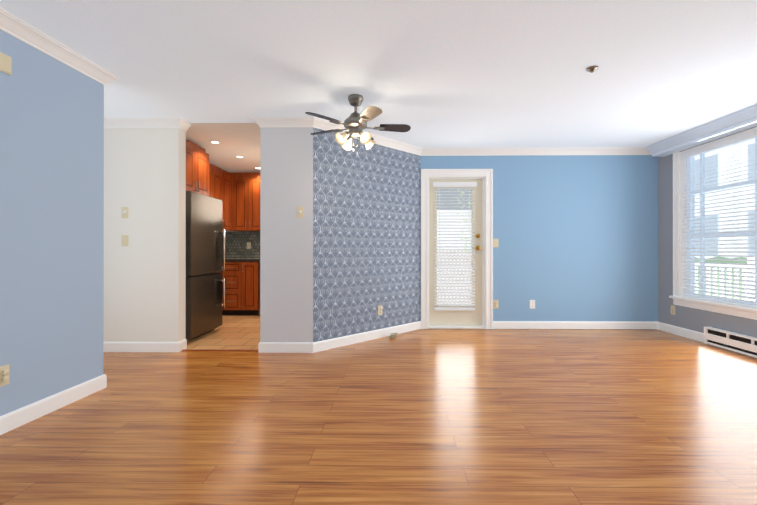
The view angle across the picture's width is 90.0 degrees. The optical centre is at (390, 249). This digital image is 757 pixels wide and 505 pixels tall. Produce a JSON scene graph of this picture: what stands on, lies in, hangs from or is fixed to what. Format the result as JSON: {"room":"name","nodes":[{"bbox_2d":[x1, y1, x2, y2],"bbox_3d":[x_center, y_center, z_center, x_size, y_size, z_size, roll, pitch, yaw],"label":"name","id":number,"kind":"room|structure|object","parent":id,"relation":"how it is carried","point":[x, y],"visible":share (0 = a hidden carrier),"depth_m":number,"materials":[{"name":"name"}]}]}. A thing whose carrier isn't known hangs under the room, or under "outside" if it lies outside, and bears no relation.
{"room":"empty living room","nodes":[
{"label":"empty living room","id":0,"kind":"room"},
{"bbox_2d":[0,29,103,415],"bbox_3d":[-2.423,-0.147,0.655,0.140,2.440,4.594,0,0,3],"label":"wall","id":1,"kind":"structure","parent":0,"point":[51,226],"depth_m":2.50,"materials":[{"name":"blue paint"}]},
{"bbox_2d":[0,364,9,386],"bbox_3d":[-2.256,0.740,2.213,0.029,0.118,0.072,0,0,1],"label":"electrical outlet","id":2,"kind":"object","parent":1,"relation":"in","point":[4,374],"visible":1,"depth_m":2.21,"materials":[{"name":"beige plastic"}]},
{"bbox_2d":[0,52,11,74],"bbox_3d":[-2.270,-1.091,2.046,0.032,0.108,0.420,0,0,1],"label":"intercom","id":3,"kind":"object","parent":1,"relation":"in","point":[5,63],"visible":1,"depth_m":2.22,"materials":[{"name":"beige plastic"}]},
{"bbox_2d":[0,374,106,434],"bbox_3d":[-2.346,1.021,0.656,0.201,0.104,4.605,0,0,1],"label":"baseboard","id":4,"kind":"structure","parent":1,"relation":"attached to","point":[14,419],"depth_m":2.49,"materials":[{"name":"white wood"}]},
{"bbox_2d":[0,7,120,84],"bbox_3d":[-2.314,-1.325,0.689,0.265,0.084,4.669,0,0,1],"label":"crown molding","id":5,"kind":"structure","parent":1,"relation":"attached to","point":[20,29],"depth_m":2.48,"materials":[{"name":"white wood"}]},
{"bbox_2d":[104,127,312,341],"bbox_3d":[-2.711,-0.141,4.054,3.803,2.440,0.135,0,0,1],"label":"wall","id":6,"kind":"structure","parent":0,"point":[145,268],"depth_m":3.98,"materials":[{"name":"white paint"}]},
{"bbox_2d":[122,235,127,245],"bbox_3d":[-2.793,-0.092,3.981,0.072,0.118,0.011,0,0,1],"label":"light switch","id":7,"kind":"object","parent":6,"relation":"attached to","point":[124,240],"visible":1,"depth_m":3.98,"materials":[{"name":"beige plastic"}]},
{"bbox_2d":[122,207,127,217],"bbox_3d":[-2.793,-0.387,3.976,0.072,0.118,0.023,0,0,1],"label":"light switch","id":8,"kind":"object","parent":6,"relation":"attached to","point":[124,212],"visible":1,"depth_m":3.98,"materials":[{"name":"beige plastic"}]},
{"bbox_2d":[104,341,183,351],"bbox_3d":[-3.363,1.026,3.985,2.300,0.104,0.014,0,0,1],"label":"baseboard","id":9,"kind":"structure","parent":6,"relation":"attached to","point":[108,346],"depth_m":3.97,"materials":[{"name":"white wood"}]},
{"bbox_2d":[104,117,187,130],"bbox_3d":[-3.332,-1.320,3.965,2.362,0.084,0.088,0,0,1],"label":"crown molding","id":10,"kind":"structure","parent":6,"relation":"attached to","point":[153,122],"depth_m":3.95,"materials":[{"name":"white wood"}]},
{"bbox_2d":[297,207,302,217],"bbox_3d":[-0.945,-0.387,3.952,0.072,0.118,0.023,0,0,1],"label":"light switch","id":11,"kind":"object","parent":6,"relation":"attached to","point":[299,212],"visible":1,"depth_m":3.96,"materials":[{"name":"beige plastic"}]},
{"bbox_2d":[258,321,420,352],"bbox_3d":[-0.478,1.027,4.556,1.784,0.104,1.230,0,0,1],"label":"baseboard","id":12,"kind":"structure","parent":6,"relation":"attached to","point":[263,347],"depth_m":4.11,"materials":[{"name":"white wood"}]},
{"bbox_2d":[251,117,651,155],"bbox_3d":[1.090,-1.319,4.509,5.044,0.084,1.291,0,0,1],"label":"crown molding","id":13,"kind":"structure","parent":6,"relation":"attached to","point":[263,122],"depth_m":5.08,"materials":[{"name":"white wood"}]},
{"bbox_2d":[186,315,259,349],"bbox_3d":[-2.219,1.078,5.450,1.790,0.001,2.805,0,0,1],"label":"floor","id":14,"kind":"structure","parent":0,"point":[236,332],"depth_m":4.67,"materials":[{"name":"beige tile"}]},
{"bbox_2d":[186,191,224,341],"bbox_3d":[-2.608,0.209,4.684,0.852,1.740,0.790,0,0,1],"label":"fridge","id":15,"kind":"object","parent":14,"relation":"on","point":[204,280],"visible":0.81,"depth_m":4.57,"materials":[{"name":"grey metal"}]},
{"bbox_2d":[219,262,258,314],"bbox_3d":[-2.586,0.643,6.404,0.906,0.878,0.665,0,0,1],"label":"base cabinet","id":16,"kind":"object","parent":14,"relation":"on","point":[241,288],"visible":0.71,"depth_m":6.11,"materials":[{"name":"brown wood"}]},
{"bbox_2d":[222,259,259,261],"bbox_3d":[-2.586,0.183,6.418,0.906,0.038,0.638,0,0,1],"label":"countertop","id":17,"kind":"structure","parent":16,"relation":"on","point":[241,260],"depth_m":6.10,"materials":[{"name":"stone"}]},
{"bbox_2d":[259,260,259,314],"bbox_3d":[-1.736,0.566,6.399,0.786,1.008,0.648,0,0,1],"label":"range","id":18,"kind":"object","parent":14,"relation":"on","point":[259,287],"visible":0.08,"depth_m":6.14,"materials":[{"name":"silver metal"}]},
{"bbox_2d":[222,232,259,258],"bbox_3d":[-2.182,-0.077,6.733,1.710,0.480,0.002,0,0,1],"label":"tile backsplash","id":19,"kind":"structure","parent":0,"point":[235,244],"depth_m":6.73,"materials":[{"name":"tile"}]},
{"bbox_2d":[313,127,420,341],"bbox_3d":[-0.234,-0.141,4.597,1.712,2.440,0.100,0,0,-44],"label":"wall","id":20,"kind":"structure","parent":0,"point":[366,233],"depth_m":4.45,"materials":[{"name":"blue paper"}]},
{"bbox_2d":[378,305,381,314],"bbox_3d":[-0.123,0.744,4.623,0.055,0.118,0.055,0,0,1],"label":"electrical outlet","id":21,"kind":"object","parent":20,"relation":"attached to","point":[380,310],"visible":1,"depth_m":4.61,"materials":[{"name":"beige plastic"}]},
{"bbox_2d":[0,329,756,504],"bbox_3d":[-0.240,1.071,1.877,8.800,0.008,7.300,0,0,1],"label":"floor","id":22,"kind":"structure","parent":0,"point":[538,417],"depth_m":2.28,"materials":[{"name":"laminate"}]},
{"bbox_2d":[389,329,655,337],"bbox_3d":[1.778,1.048,4.824,3.580,0.059,0.578,0,0,1],"label":"coil","id":23,"kind":"object","parent":22,"relation":"on","point":[392,336],"visible":1,"depth_m":5.01,"materials":[{"name":"beige plastic"}]},
{"bbox_2d":[704,327,756,357],"bbox_3d":[3.637,0.973,3.242,0.162,0.188,2.151,0,0,1],"label":"heater","id":24,"kind":"object","parent":22,"relation":"on","point":[737,342],"visible":1,"depth_m":3.99,"materials":[{"name":"white metal"}]},
{"bbox_2d":[0,0,756,172],"bbox_3d":[-0.232,-1.358,2.531,8.800,0.013,8.600,0,0,1],"label":"ceiling","id":25,"kind":"structure","parent":0,"point":[473,73],"depth_m":2.79,"materials":[{"name":"white paint"}]},
{"bbox_2d":[186,139,209,195],"bbox_3d":[-2.722,-0.998,4.623,0.681,0.625,0.720,0,0,1],"label":"upper cabinet","id":26,"kind":"object","parent":25,"relation":"hanging from","point":[197,160],"depth_m":4.68,"materials":[{"name":"brown wood"}]},
{"bbox_2d":[210,164,233,230],"bbox_3d":[-2.857,-0.813,6.059,0.373,0.990,0.730,0,0,1],"label":"upper cabinet","id":27,"kind":"object","parent":25,"relation":"hanging from","point":[221,181],"depth_m":6.16,"materials":[{"name":"brown wood"}]},
{"bbox_2d":[234,172,259,230],"bbox_3d":[-2.411,-0.812,6.545,0.603,0.990,0.383,0,0,1],"label":"upper cabinet","id":28,"kind":"object","parent":25,"relation":"hanging from","point":[237,194],"depth_m":6.39,"materials":[{"name":"brown wood"}]},
{"bbox_2d":[305,94,410,154],"bbox_3d":[-0.287,-1.099,3.400,0.944,0.526,0.948,0,0,1],"label":"ceiling fan","id":29,"kind":"object","parent":25,"relation":"hanging from","point":[355,123],"visible":1,"depth_m":3.33,"materials":[{"name":"silver metal"}]},
{"bbox_2d":[586,66,598,72],"bbox_3d":[1.520,-1.348,2.848,0.084,0.030,0.084,0,0,1],"label":"smoke detector","id":30,"kind":"object","parent":25,"relation":"attached to","point":[591,69],"visible":1,"depth_m":2.83,"materials":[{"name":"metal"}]},
{"bbox_2d":[646,103,756,156],"bbox_3d":[3.596,-1.300,1.641,0.523,0.132,6.740,0,0,1],"label":"crown molding","id":31,"kind":"structure","parent":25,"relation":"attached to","point":[743,119],"depth_m":4.14,"materials":[{"name":"white wood"}]},
{"bbox_2d":[493,239,498,246],"bbox_3d":[1.435,-0.085,5.141,0.072,0.118,0.011,0,0,1],"label":"light switch","id":32,"kind":"object","parent":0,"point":[495,242],"depth_m":5.14,"materials":[{"name":"beige plastic"}]},
{"bbox_2d":[421,155,657,321],"bbox_3d":[2.118,-0.140,5.218,3.411,2.440,0.160,0,0,1],"label":"wall","id":33,"kind":"structure","parent":0,"point":[576,236],"depth_m":5.13,"materials":[{"name":"blue paint"}]},
{"bbox_2d":[429,179,481,324],"bbox_3d":[0.903,0.035,5.218,0.750,2.027,0.117,0,0,1],"label":"door","id":34,"kind":"structure","parent":33,"relation":"in","point":[455,317],"depth_m":5.23,"materials":[{"name":"beige"}]},
{"bbox_2d":[433,182,476,310],"bbox_3d":[0.880,-0.041,5.182,0.595,1.752,0.060,0,0,1],"label":"door blind","id":35,"kind":"object","parent":34,"relation":"attached to","point":[455,184],"visible":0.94,"depth_m":5.18,"materials":[{"name":"white plastic"}]},
{"bbox_2d":[421,169,492,328],"bbox_3d":[0.903,-0.005,5.221,0.972,2.171,0.186,0,0,1],"label":"door frame","id":36,"kind":"structure","parent":33,"relation":"attached to","point":[485,176],"depth_m":5.14,"materials":[{"name":"white wood"}]},
{"bbox_2d":[493,300,498,308],"bbox_3d":[1.434,0.745,5.132,0.072,0.118,0.027,0,0,1],"label":"electrical outlet","id":37,"kind":"object","parent":33,"relation":"attached to","point":[495,304],"visible":1,"depth_m":5.14,"materials":[{"name":"beige plastic"}]},
{"bbox_2d":[530,300,534,308],"bbox_3d":[1.927,0.745,5.130,0.072,0.118,0.018,0,0,1],"label":"electrical outlet","id":38,"kind":"object","parent":33,"relation":"attached to","point":[532,304],"visible":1,"depth_m":5.13,"materials":[{"name":"white plastic"}]},
{"bbox_2d":[493,321,655,328],"bbox_3d":[2.498,1.028,5.124,2.208,0.104,0.014,0,0,1],"label":"baseboard","id":39,"kind":"structure","parent":33,"relation":"attached to","point":[496,324],"depth_m":5.12,"materials":[{"name":"white wood"}]},
{"bbox_2d":[658,126,756,337],"bbox_3d":[3.795,-0.145,1.800,0.448,2.440,7.046,0,0,1],"label":"wall","id":40,"kind":"structure","parent":0,"point":[697,320],"depth_m":4.90,"materials":[{"name":"grey paint"}]},
{"bbox_2d":[670,305,674,314],"bbox_3d":[3.616,0.780,4.856,0.029,0.118,0.072,0,0,1],"label":"electrical outlet","id":41,"kind":"object","parent":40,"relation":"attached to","point":[672,308],"visible":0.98,"depth_m":4.85,"materials":[{"name":"beige plastic"}]},
{"bbox_2d":[656,322,703,341],"bbox_3d":[3.711,1.023,1.695,0.293,0.104,6.841,0,0,1],"label":"baseboard","id":42,"kind":"structure","parent":40,"relation":"attached to","point":[687,333],"depth_m":4.72,"materials":[{"name":"white wood"}]},
{"bbox_2d":[669,127,756,319],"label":"window","id":43,"kind":"structure","parent":40,"relation":"in","point":[679,184],"depth_m":4.70,"materials":[{"name":"white"}]},
{"bbox_2d":[680,129,756,307],"bbox_3d":[3.704,-0.310,3.415,0.178,1.794,2.684,0,0,1],"label":"window blind","id":44,"kind":"object","parent":43,"relation":"attached to","point":[725,142],"visible":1,"depth_m":4.20,"materials":[{"name":"white plastic"}]},
{"label":"outside","id":45,"kind":"structure","parent":0,"visible":0},
{"bbox_2d":[437,189,470,303],"bbox_3d":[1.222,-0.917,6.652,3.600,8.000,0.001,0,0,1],"label":"window","id":46,"kind":"structure","parent":45,"point":[462,212],"depth_m":6.65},
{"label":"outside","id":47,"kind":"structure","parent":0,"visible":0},
{"bbox_2d":[695,257,746,298],"bbox_3d":[6.317,0.558,7.044,1.335,0.850,10.211,0,0,1],"label":"railing","id":48,"kind":"object","parent":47,"point":[722,261],"depth_m":6.73,"materials":[{"name":"white metal"}]},
{"bbox_2d":[695,139,754,258],"bbox_3d":[10.019,-0.310,10.700,2.027,6.800,17.838,0,0,1],"label":"building","id":49,"kind":"structure","parent":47,"point":[734,158],"depth_m":10.82,"materials":[{"name":"white"}]}
]}

